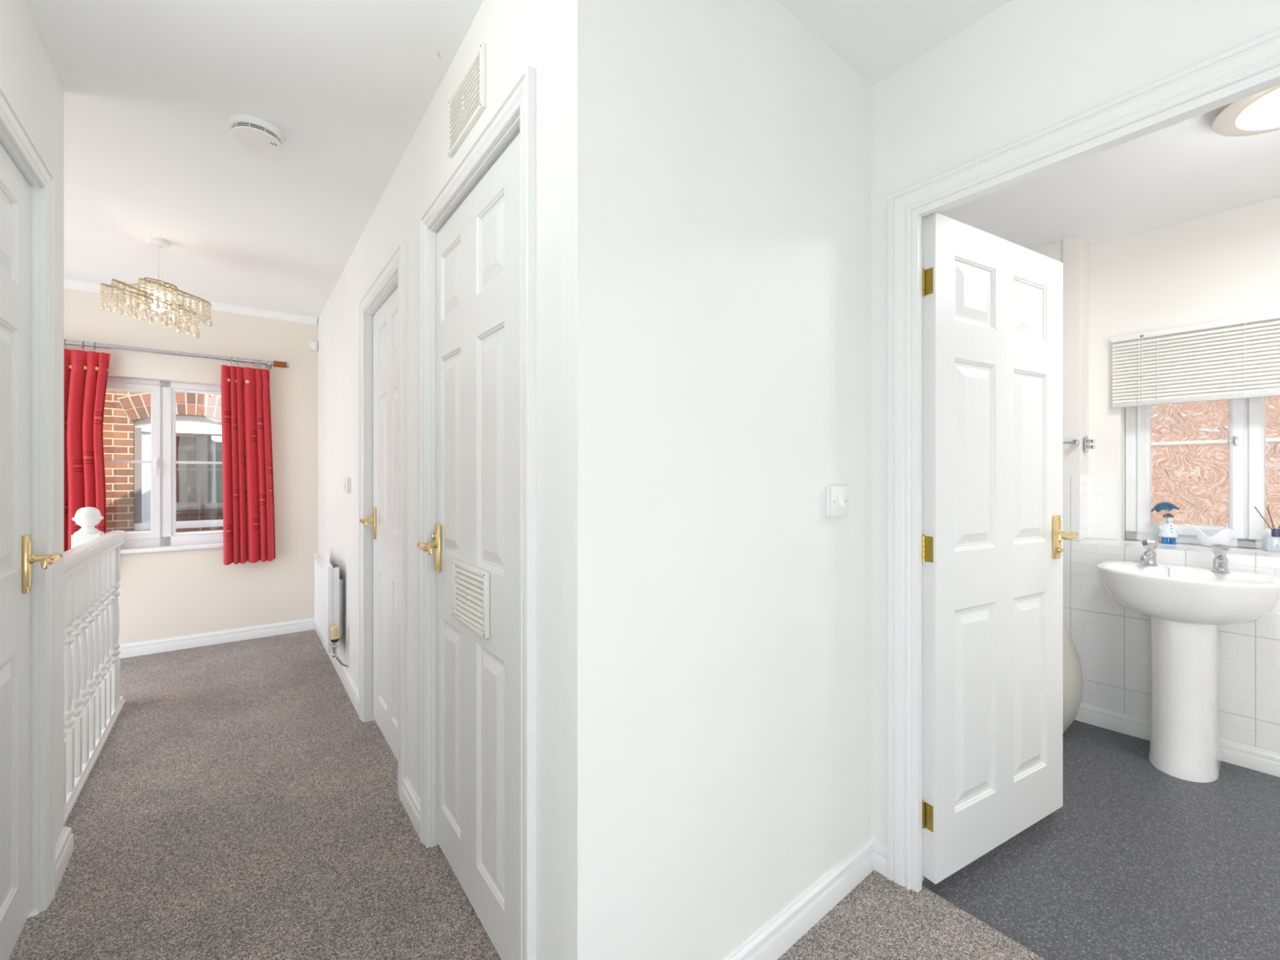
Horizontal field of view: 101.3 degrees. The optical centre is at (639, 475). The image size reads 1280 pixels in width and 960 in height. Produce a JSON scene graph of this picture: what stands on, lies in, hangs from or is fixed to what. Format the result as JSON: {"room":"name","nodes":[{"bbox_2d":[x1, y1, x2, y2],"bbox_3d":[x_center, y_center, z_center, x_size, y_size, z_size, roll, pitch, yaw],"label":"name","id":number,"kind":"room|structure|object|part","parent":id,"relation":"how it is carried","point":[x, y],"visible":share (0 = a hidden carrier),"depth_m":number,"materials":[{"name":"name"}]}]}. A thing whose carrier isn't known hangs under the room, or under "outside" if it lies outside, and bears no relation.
{"room":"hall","nodes":[
{"label":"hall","id":0,"kind":"room"},
{"bbox_2d":[0,0,63,844],"bbox_3d":[-0.707,-0.030,0.165,0.090,2.460,3.725,0,0,-38],"label":"wall","id":1,"kind":"structure","parent":0,"point":[28,78],"depth_m":1.55,"materials":[{"name":"white paint"}]},
{"bbox_2d":[0,84,55,918],"bbox_3d":[-1.436,0.173,1.115,0.105,2.054,0.898,0,0,-38],"label":"door frame","id":2,"kind":"structure","parent":1,"relation":"attached to","point":[15,139],"depth_m":1.45,"materials":[{"name":"white wood"}]},
{"bbox_2d":[0,143,62,959],"bbox_3d":[-1.410,0.199,1.136,0.109,1.966,0.762,0,0,-38],"label":"door","id":3,"kind":"structure","parent":1,"relation":"in","point":[17,558],"depth_m":1.34,"materials":[{"name":"white paint"}]},
{"bbox_3d":[-1.618,0.232,1.388,0.012,0.152,0.041,0,0,-38],"label":"handle","id":4,"kind":"part","parent":3,"relation":"part of","materials":[{"name":"gold metal"}]},
{"bbox_3d":[-1.562,0.223,1.370,0.059,0.031,0.123,0,0,-38],"label":"lever","id":5,"kind":"part","parent":3,"relation":"part of","materials":[{"name":"gold metal"}]},
{"bbox_2d":[55,826,73,892],"bbox_3d":[-1.780,1.156,1.568,0.086,0.088,0.241,0,0,-38],"label":"baseboard","id":6,"kind":"structure","parent":1,"relation":"attached to","point":[64,845],"depth_m":1.60,"materials":[{"name":"white wood"}]},
{"bbox_2d":[63,288,317,644],"bbox_3d":[-3.354,1.165,3.590,2.150,4.870,0.110,0,0,-37],"label":"wall","id":7,"kind":"structure","parent":0,"point":[166,594],"depth_m":3.80,"materials":[{"name":"beige paint"}]},
{"bbox_2d":[104,376,223,554],"bbox_3d":[-3.284,-0.074,3.639,1.230,1.176,0.165,0,0,-37],"label":"window","id":8,"kind":"structure","parent":7,"relation":"in","point":[163,536],"depth_m":3.65,"materials":[{"name":"white plastic"}]},
{"bbox_3d":[-3.534,-0.098,3.506,0.500,1.056,0.059,0,0,-37],"label":"opening sash","id":9,"kind":"part","parent":8,"relation":"part of","materials":[{"name":"white plastic"}]},
{"bbox_3d":[-3.323,-0.062,3.604,0.020,0.125,0.037,0,0,-37],"label":"handle","id":10,"kind":"part","parent":8,"relation":"part of","materials":[{"name":"white plastic"}]},
{"bbox_3d":[-3.271,0.501,3.621,1.230,0.026,0.120,0,0,-37],"label":"sill","id":11,"kind":"part","parent":8,"relation":"part of","materials":[{"name":"white wood"}]},
{"bbox_3d":[-3.098,-0.099,3.846,0.494,1.037,0.037,0,0,-37],"label":"fixed sash","id":12,"kind":"part","parent":8,"relation":"part of","materials":[{"name":"white plastic"}]},
{"bbox_2d":[63,338,288,368],"bbox_3d":[-3.223,-0.823,3.552,1.414,0.065,0.112,0,0,-37],"label":"pole","id":13,"kind":"object","parent":7,"relation":"attached to","point":[268,364],"visible":0.81,"depth_m":3.56,"materials":[{"name":"silver metal"}]},
{"bbox_2d":[63,348,110,551],"bbox_3d":[-3.591,-0.081,3.253,0.441,1.418,0.091,0,0,-37],"label":"curtain","id":14,"kind":"object","parent":13,"relation":"hanging from","point":[86,373],"visible":0.41,"depth_m":3.30,"materials":[{"name":"red fabric"}]},
{"bbox_2d":[221,364,275,564],"bbox_3d":[-2.841,-0.079,3.815,0.318,1.414,0.095,0,0,-39],"label":"curtain","id":15,"kind":"object","parent":13,"relation":"hanging from","point":[248,497],"visible":1,"depth_m":3.79,"materials":[{"name":"red fabric"}]},
{"bbox_2d":[63,278,317,325],"bbox_3d":[-3.306,-1.208,3.526,1.950,0.050,0.050,0,0,-37],"label":"trim coving","id":16,"kind":"structure","parent":7,"relation":"attached to","point":[68,284],"depth_m":3.81,"materials":[{"name":"white paint"}]},
{"bbox_2d":[118,617,315,658],"bbox_3d":[-3.316,1.156,3.539,1.950,0.088,0.018,0,0,-37],"label":"baseboard","id":17,"kind":"structure","parent":7,"relation":"attached to","point":[157,646],"depth_m":3.74,"materials":[{"name":"white wood"}]},
{"bbox_2d":[309,341,317,351],"bbox_3d":[-2.550,-1.015,4.100,0.056,0.068,0.038,0,0,-37],"label":"sensor","id":18,"kind":"object","parent":7,"relation":"attached to","point":[313,345],"visible":1,"depth_m":4.08,"materials":[{"name":"white plastic"}]},
{"bbox_2d":[317,0,560,959],"bbox_3d":[-1.321,-0.030,2.601,0.071,2.460,3.945,0,0,-37],"label":"wall","id":19,"kind":"structure","parent":0,"point":[516,34],"depth_m":1.53,"materials":[{"name":"white paint"}]},
{"bbox_2d":[314,552,348,667],"bbox_3d":[-1.912,0.800,3.241,0.098,0.570,0.770,0,0,-37],"label":"radiator","id":20,"kind":"object","parent":19,"relation":"attached to","point":[328,586],"visible":1,"depth_m":3.04,"materials":[{"name":"white metal"}]},
{"bbox_3d":[-1.970,0.762,3.260,0.028,0.495,0.670,0,0,-37],"label":"panel","id":21,"kind":"part","parent":20,"relation":"part of","materials":[{"name":"white metal"}]},
{"bbox_2d":[343,477,351,493],"bbox_3d":[-1.639,0.052,2.934,0.030,0.086,0.082,0,0,-37],"label":"light switch","id":22,"kind":"object","parent":19,"relation":"attached to","point":[347,486],"visible":1,"depth_m":2.91,"materials":[{"name":"white plastic"}]},
{"bbox_3d":[-1.639,0.052,2.933,0.007,0.086,0.082,0,0,-37],"label":"plate","id":23,"kind":"part","parent":22,"relation":"part of","materials":[{"name":"white plastic"}]},
{"bbox_2d":[315,628,420,839],"bbox_3d":[-1.335,1.156,2.546,0.018,0.088,3.975,0,0,-37],"label":"baseboard","id":24,"kind":"structure","parent":19,"relation":"attached to","point":[411,802],"depth_m":1.92,"materials":[{"name":"white wood"}]},
{"bbox_2d":[360,288,397,759],"bbox_3d":[-1.113,0.199,2.295,0.109,1.966,0.688,0,0,-37],"label":"door","id":25,"kind":"structure","parent":19,"relation":"in","point":[384,520],"depth_m":2.33,"materials":[{"name":"white paint"}]},
{"bbox_3d":[-1.279,0.218,2.472,0.059,0.031,0.123,0,0,-37],"label":"lever","id":26,"kind":"part","parent":25,"relation":"part of","materials":[{"name":"gold metal"}]},
{"bbox_3d":[-1.282,0.227,2.531,0.012,0.152,0.041,0,0,-37],"label":"handle","id":27,"kind":"part","parent":25,"relation":"part of","materials":[{"name":"gold metal"}]},
{"bbox_2d":[358,240,406,801],"bbox_3d":[-1.106,0.165,2.300,0.088,2.070,0.856,0,0,-37],"label":"door frame","id":28,"kind":"structure","parent":19,"relation":"attached to","point":[392,276],"depth_m":2.41,"materials":[{"name":"white wood"}]},
{"bbox_2d":[448,41,485,157],"bbox_3d":[-0.473,-1.006,1.421,0.015,0.160,0.268,0,0,-37],"label":"air vent","id":29,"kind":"object","parent":19,"relation":"in","point":[467,103],"visible":1,"depth_m":1.39,"materials":[{"name":"beige plastic"}]},
{"bbox_2d":[417,133,519,959],"bbox_3d":[-0.462,0.199,1.420,0.109,1.966,0.698,0,0,-37],"label":"door","id":30,"kind":"structure","parent":19,"relation":"in","point":[476,544],"depth_m":1.40,"materials":[{"name":"white paint"}]},
{"bbox_3d":[-0.643,0.221,1.616,0.059,0.031,0.123,0,0,-37],"label":"lever","id":31,"kind":"part","parent":30,"relation":"part of","materials":[{"name":"gold metal"}]},
{"bbox_3d":[-0.646,0.230,1.675,0.012,0.152,0.041,0,0,-37],"label":"handle","id":32,"kind":"part","parent":30,"relation":"part of","materials":[{"name":"gold metal"}]},
{"bbox_2d":[452,560,489,638],"bbox_3d":[-0.467,0.329,1.438,0.014,0.166,0.262,0,0,-37],"label":"vent grille","id":33,"kind":"object","parent":30,"relation":"attached to","point":[470,578],"depth_m":1.42,"materials":[{"name":"beige plastic"}]},
{"bbox_2d":[420,64,536,959],"bbox_3d":[-0.445,0.174,1.434,0.088,2.051,0.811,0,0,-37],"label":"door frame","id":34,"kind":"structure","parent":19,"relation":"attached to","point":[516,114],"depth_m":1.12,"materials":[{"name":"white wood"}]},
{"bbox_2d":[8,629,1279,959],"bbox_3d":[-0.125,1.310,2.318,6.811,0.220,4.826,0,0,42],"label":"floor","id":35,"kind":"structure","parent":0,"point":[237,803],"depth_m":1.66,"materials":[{"name":"carpet"}]},
{"bbox_2d":[63,506,126,826],"bbox_3d":[-2.360,1.476,2.167,0.174,2.648,1.452,0,0,-38],"label":"balustrade","id":36,"kind":"object","parent":35,"relation":"on","point":[93,703],"visible":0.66,"depth_m":2.22,"materials":[{"name":"white wood"}]},
{"bbox_3d":[-2.735,1.476,2.603,0.110,2.648,0.110,0,0,-38],"label":"newel post","id":37,"kind":"part","parent":36,"relation":"part of","materials":[{"name":"white wood"}]},
{"bbox_3d":[-2.321,1.232,2.190,0.075,0.136,1.440,0,0,-38],"label":"rail","id":38,"kind":"part","parent":36,"relation":"part of","materials":[{"name":"white wood"}]},
{"bbox_3d":[-2.318,0.320,2.199,0.068,0.068,1.452,0,0,-38],"label":"handrail","id":39,"kind":"part","parent":36,"relation":"part of","materials":[{"name":"white wood"}]},
{"bbox_2d":[1062,622,1083,733],"bbox_3d":[1.892,0.953,2.602,0.466,0.542,0.466,0,0,-38],"label":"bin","id":40,"kind":"object","parent":35,"relation":"on","point":[1073,681],"visible":0.12,"depth_m":2.40,"materials":[{"name":"plastic"}]},
{"bbox_2d":[1096,560,1279,782],"bbox_3d":[2.277,0.811,2.206,0.434,0.825,0.546,0,0,-40],"label":"basin","id":41,"kind":"object","parent":35,"relation":"on","point":[1186,606],"visible":0.98,"depth_m":2.12,"materials":[{"name":"white ceramic"}]},
{"bbox_2d":[1139,539,1158,565],"bbox_3d":[2.283,0.344,2.362,0.120,0.115,0.059,0,0,-32],"label":"tap","id":42,"kind":"object","parent":41,"relation":"on","point":[1148,557],"visible":1,"depth_m":2.36,"materials":[{"name":"silver metal"}]},
{"bbox_3d":[2.277,0.497,2.206,0.434,0.190,0.546,0,0,-40],"label":"basin bowl","id":43,"kind":"part","parent":41,"relation":"part of","materials":[{"name":"white ceramic"}]},
{"bbox_2d":[1210,543,1231,572],"bbox_3d":[2.426,0.344,2.192,0.059,0.115,0.120,0,0,44],"label":"tap","id":44,"kind":"object","parent":41,"relation":"on","point":[1220,562],"visible":1,"depth_m":2.19,"materials":[{"name":"silver metal"}]},
{"bbox_2d":[24,0,1279,319],"bbox_3d":[0.480,-1.313,1.264,5.500,0.214,8.620,0,0,-38],"label":"ceiling","id":45,"kind":"structure","parent":0,"point":[152,89],"depth_m":1.91,"materials":[{"name":"white paint"}]},
{"bbox_2d":[98,236,212,337],"bbox_3d":[-2.507,-0.980,2.734,0.436,0.490,0.404,0,0,-38],"label":"pendant light","id":46,"kind":"object","parent":45,"relation":"hanging from","point":[156,301],"visible":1,"depth_m":2.66,"materials":[{"name":"gold plastic"}]},
{"bbox_3d":[-2.499,-0.905,2.725,0.060,0.100,0.060,0,0,-38],"label":"bulb","id":47,"kind":"part","parent":46,"relation":"part of","materials":[{"name":"beige glass"}]},
{"bbox_3d":[-2.499,-1.098,2.725,0.006,0.179,0.006,0,0,-38],"label":"cord","id":48,"kind":"part","parent":46,"relation":"part of","materials":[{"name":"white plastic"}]},
{"bbox_3d":[-2.470,-0.942,2.757,0.330,0.143,0.342,0,0,-38],"label":"spoke frame","id":49,"kind":"part","parent":46,"relation":"part of","materials":[{"name":"gold metal"}]},
{"bbox_2d":[229,114,283,152],"bbox_3d":[-1.340,-1.190,1.836,0.153,0.045,0.153,0,0,-38],"label":"smoke detector","id":50,"kind":"object","parent":45,"relation":"attached to","point":[255,133],"visible":1,"depth_m":1.80,"materials":[{"name":"white plastic"}]},
{"bbox_2d":[1210,84,1279,136],"bbox_3d":[2.041,-1.163,1.611,0.392,0.087,0.392,0,0,-38],"label":"ceiling light","id":51,"kind":"object","parent":45,"relation":"attached to","point":[1257,113],"visible":0.86,"depth_m":1.68,"materials":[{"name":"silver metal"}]},
{"bbox_3d":[2.041,-1.139,1.611,0.284,0.040,0.284,0,0,-38],"label":"lamp shade","id":52,"kind":"part","parent":51,"relation":"part of","materials":[{"name":"white"}]},
{"bbox_2d":[560,0,871,959],"bbox_3d":[0.306,-0.030,1.337,1.125,2.460,0.060,0,0,-39],"label":"wall","id":53,"kind":"structure","parent":0,"point":[716,154],"depth_m":1.17,"materials":[{"name":"white paint"}]},
{"bbox_2d":[723,835,887,959],"bbox_3d":[0.317,1.156,1.274,1.063,0.088,0.072,0,0,-38],"label":"baseboard","id":54,"kind":"structure","parent":53,"relation":"attached to","point":[777,935],"depth_m":1.41,"materials":[{"name":"white wood"}]},
{"bbox_2d":[826,485,848,516],"bbox_3d":[0.562,0.070,1.484,0.086,0.086,0.030,0,0,-39],"label":"light switch","id":55,"kind":"object","parent":53,"relation":"attached to","point":[837,496],"visible":1,"depth_m":1.47,"materials":[{"name":"white plastic"}]},
{"bbox_2d":[1031,235,1088,475],"bbox_3d":[1.881,-0.631,3.180,0.199,1.257,1.255,0,0,-40],"label":"wall","id":56,"kind":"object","parent":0,"point":[1073,252],"visible":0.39,"depth_m":2.67,"materials":[{"name":"beige paint"}]},
{"bbox_2d":[1062,440,1079,444],"bbox_3d":[2.043,-0.168,2.804,0.057,0.026,0.468,0,0,-40],"label":"towel rail","id":57,"kind":"object","parent":56,"relation":"attached to","point":[1074,442],"visible":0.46,"depth_m":2.62,"materials":[{"name":"silver metal"}]},
{"bbox_3d":[2.032,-0.168,2.788,0.011,0.011,0.438,0,0,-40],"label":"rail","id":58,"kind":"part","parent":57,"relation":"part of","materials":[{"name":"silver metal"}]},
{"bbox_3d":[2.183,-0.168,2.627,0.045,0.026,0.018,0,0,-40],"label":"post","id":59,"kind":"part","parent":57,"relation":"part of","materials":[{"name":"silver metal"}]},
{"bbox_2d":[1084,435,1095,453],"bbox_3d":[2.294,-0.162,2.674,0.060,0.090,0.034,0,0,-38],"label":"robe hook","id":60,"kind":"object","parent":56,"relation":"attached to","point":[1087,446],"visible":1,"depth_m":2.67,"materials":[{"name":"silver metal"}]},
{"bbox_2d":[871,0,1279,880],"bbox_3d":[1.383,-0.030,0.809,0.062,2.460,2.200,0,0,-38],"label":"wall","id":61,"kind":"structure","parent":0,"point":[1026,68],"depth_m":1.36,"materials":[{"name":"white paint"}]},
{"bbox_2d":[922,212,1078,884],"bbox_3d":[1.186,0.209,1.683,0.760,1.945,0.109,0,0,-29],"label":"door","id":62,"kind":"structure","parent":61,"relation":"in","point":[993,535],"depth_m":1.65,"materials":[{"name":"white paint"}]},
{"bbox_3d":[1.471,0.215,1.841,0.041,0.152,0.026,0,0,-29],"label":"handle","id":63,"kind":"part","parent":62,"relation":"part of","materials":[{"name":"gold metal"}]},
{"bbox_3d":[1.441,0.206,1.794,0.123,0.031,0.059,0,0,-29],"label":"lever","id":64,"kind":"part","parent":62,"relation":"part of","materials":[{"name":"gold metal"}]},
{"bbox_2d":[887,27,1279,893],"bbox_3d":[1.051,0.183,1.223,0.080,2.034,0.927,0,0,-38],"label":"door frame","id":65,"kind":"structure","parent":61,"relation":"attached to","point":[1252,67],"depth_m":1.52,"materials":[{"name":"white wood"}]},
{"bbox_2d":[1062,475,1279,753],"bbox_3d":[2.473,0.697,2.470,0.199,1.406,3.103,0,0,-40],"label":"tiled wall","id":66,"kind":"structure","parent":0,"point":[1112,641],"depth_m":2.50,"materials":[{"name":"white tile"}]},
{"bbox_2d":[1074,702,1279,777],"bbox_3d":[2.389,1.180,2.401,0.018,0.088,3.083,0,0,-40],"label":"baseboard","id":67,"kind":"structure","parent":66,"relation":"attached to","point":[1266,762],"depth_m":2.43,"materials":[{"name":"white wood"}]},
{"bbox_2d":[1121,539,1277,552],"bbox_3d":[2.750,0.338,2.401,0.135,0.012,0.819,0,0,-40],"label":"sill","id":68,"kind":"structure","parent":66,"relation":"attached to","point":[1124,540],"depth_m":2.50,"materials":[{"name":"white tile"}]},
{"bbox_2d":[1151,499,1179,544],"bbox_3d":[2.578,0.224,2.577,0.103,0.214,0.098,0,0,-39],"label":"figurine","id":69,"kind":"object","parent":68,"relation":"on","point":[1168,529],"visible":1,"depth_m":2.56,"materials":[{"name":"white ceramic"}]},
{"bbox_2d":[1195,525,1233,546],"bbox_3d":[2.666,0.283,2.440,0.072,0.096,0.120,0,0,-44],"label":"dish","id":70,"kind":"object","parent":68,"relation":"on","point":[1224,535],"visible":0.94,"depth_m":2.42,"materials":[{"name":"white ceramic"}]},
{"bbox_2d":[1254,506,1279,552],"bbox_3d":[2.776,0.233,2.308,0.101,0.196,0.060,0,0,35],"label":"reed diffuser","id":71,"kind":"object","parent":68,"relation":"on","point":[1271,543],"visible":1,"depth_m":2.29,"materials":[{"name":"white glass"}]},
{"bbox_2d":[1088,197,1279,553],"bbox_3d":[2.639,0.070,2.599,0.220,2.660,3.103,0,0,-40],"label":"wall","id":72,"kind":"structure","parent":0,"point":[1225,265],"depth_m":2.54,"materials":[{"name":"beige paint"}]},
{"bbox_2d":[1111,311,1279,435],"bbox_3d":[2.684,-0.451,2.330,0.047,0.502,0.889,0,0,-40],"label":"blind","id":73,"kind":"object","parent":72,"relation":"attached to","point":[1237,356],"visible":1,"depth_m":2.43,"materials":[{"name":"white plastic"}]},
{"bbox_3d":[2.662,-0.439,2.353,0.035,0.478,0.618,0,0,-40],"label":"ladder cord","id":74,"kind":"part","parent":73,"relation":"part of","materials":[{"name":"white plastic"}]},
{"bbox_3d":[2.684,-0.356,2.330,0.028,0.022,0.881,0,0,-40],"label":"rail","id":75,"kind":"part","parent":73,"relation":"part of","materials":[{"name":"white plastic"}]},
{"bbox_2d":[1125,390,1279,548],"bbox_3d":[2.805,-0.164,2.437,0.083,0.988,0.815,0,0,-40],"label":"window","id":76,"kind":"structure","parent":72,"relation":"attached to","point":[1215,461],"depth_m":2.54,"materials":[{"name":"clear glass"}]},
{"bbox_3d":[2.695,-0.164,2.579,0.004,0.816,0.271,0,0,-40],"label":"glass pane","id":77,"kind":"part","parent":76,"relation":"part of","materials":[{"name":"clear glass"}]},
{"bbox_3d":[2.691,-0.164,2.576,0.061,0.908,0.363,0,0,-40],"label":"opening sash","id":78,"kind":"part","parent":76,"relation":"part of","materials":[{"name":"clear glass"}]},
{"bbox_3d":[2.930,-0.164,2.289,0.061,0.908,0.363,0,0,-40],"label":"opening sash","id":79,"kind":"part","parent":76,"relation":"part of","materials":[{"name":"white plastic"}]},
{"bbox_3d":[2.935,-0.164,2.292,0.004,0.816,0.271,0,0,-40],"label":"glass pane","id":80,"kind":"part","parent":76,"relation":"part of","materials":[{"name":"clear glass"}]},
{"bbox_2d":[1262,535,1279,552],"bbox_3d":[2.787,0.298,2.301,0.068,0.066,0.060,0,0,34],"label":"bottle","id":81,"kind":"object","parent":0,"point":[1269,543],"depth_m":2.29,"materials":[{"name":"clear glass"}]},
{"label":"outside","id":82,"kind":"structure","parent":0,"visible":0},
{"bbox_2d":[102,390,222,532],"bbox_3d":[-4.920,0.600,5.998,8.500,7.200,0.732,0,0,-38],"label":"wall","id":83,"kind":"structure","parent":82,"point":[122,409],"depth_m":5.32,"materials":[{"name":"orange brick"}]},
{"bbox_2d":[133,415,222,530],"bbox_3d":[-4.938,-0.004,5.794,1.094,1.527,0.355,0,0,-38],"label":"window","id":84,"kind":"structure","parent":83,"relation":"in","point":[199,486],"depth_m":5.68,"materials":[{"name":"clear glass"}]},
{"bbox_3d":[-5.131,0.011,5.501,0.119,0.945,0.033,0,0,-38],"label":"sash","id":85,"kind":"part","parent":84,"relation":"part of","materials":[{"name":"white plastic"}]},
{"bbox_3d":[-4.818,0.011,5.736,0.662,0.945,0.004,0,0,-38],"label":"glass pane","id":86,"kind":"part","parent":84,"relation":"part of","materials":[{"name":"clear glass"}]}
]}

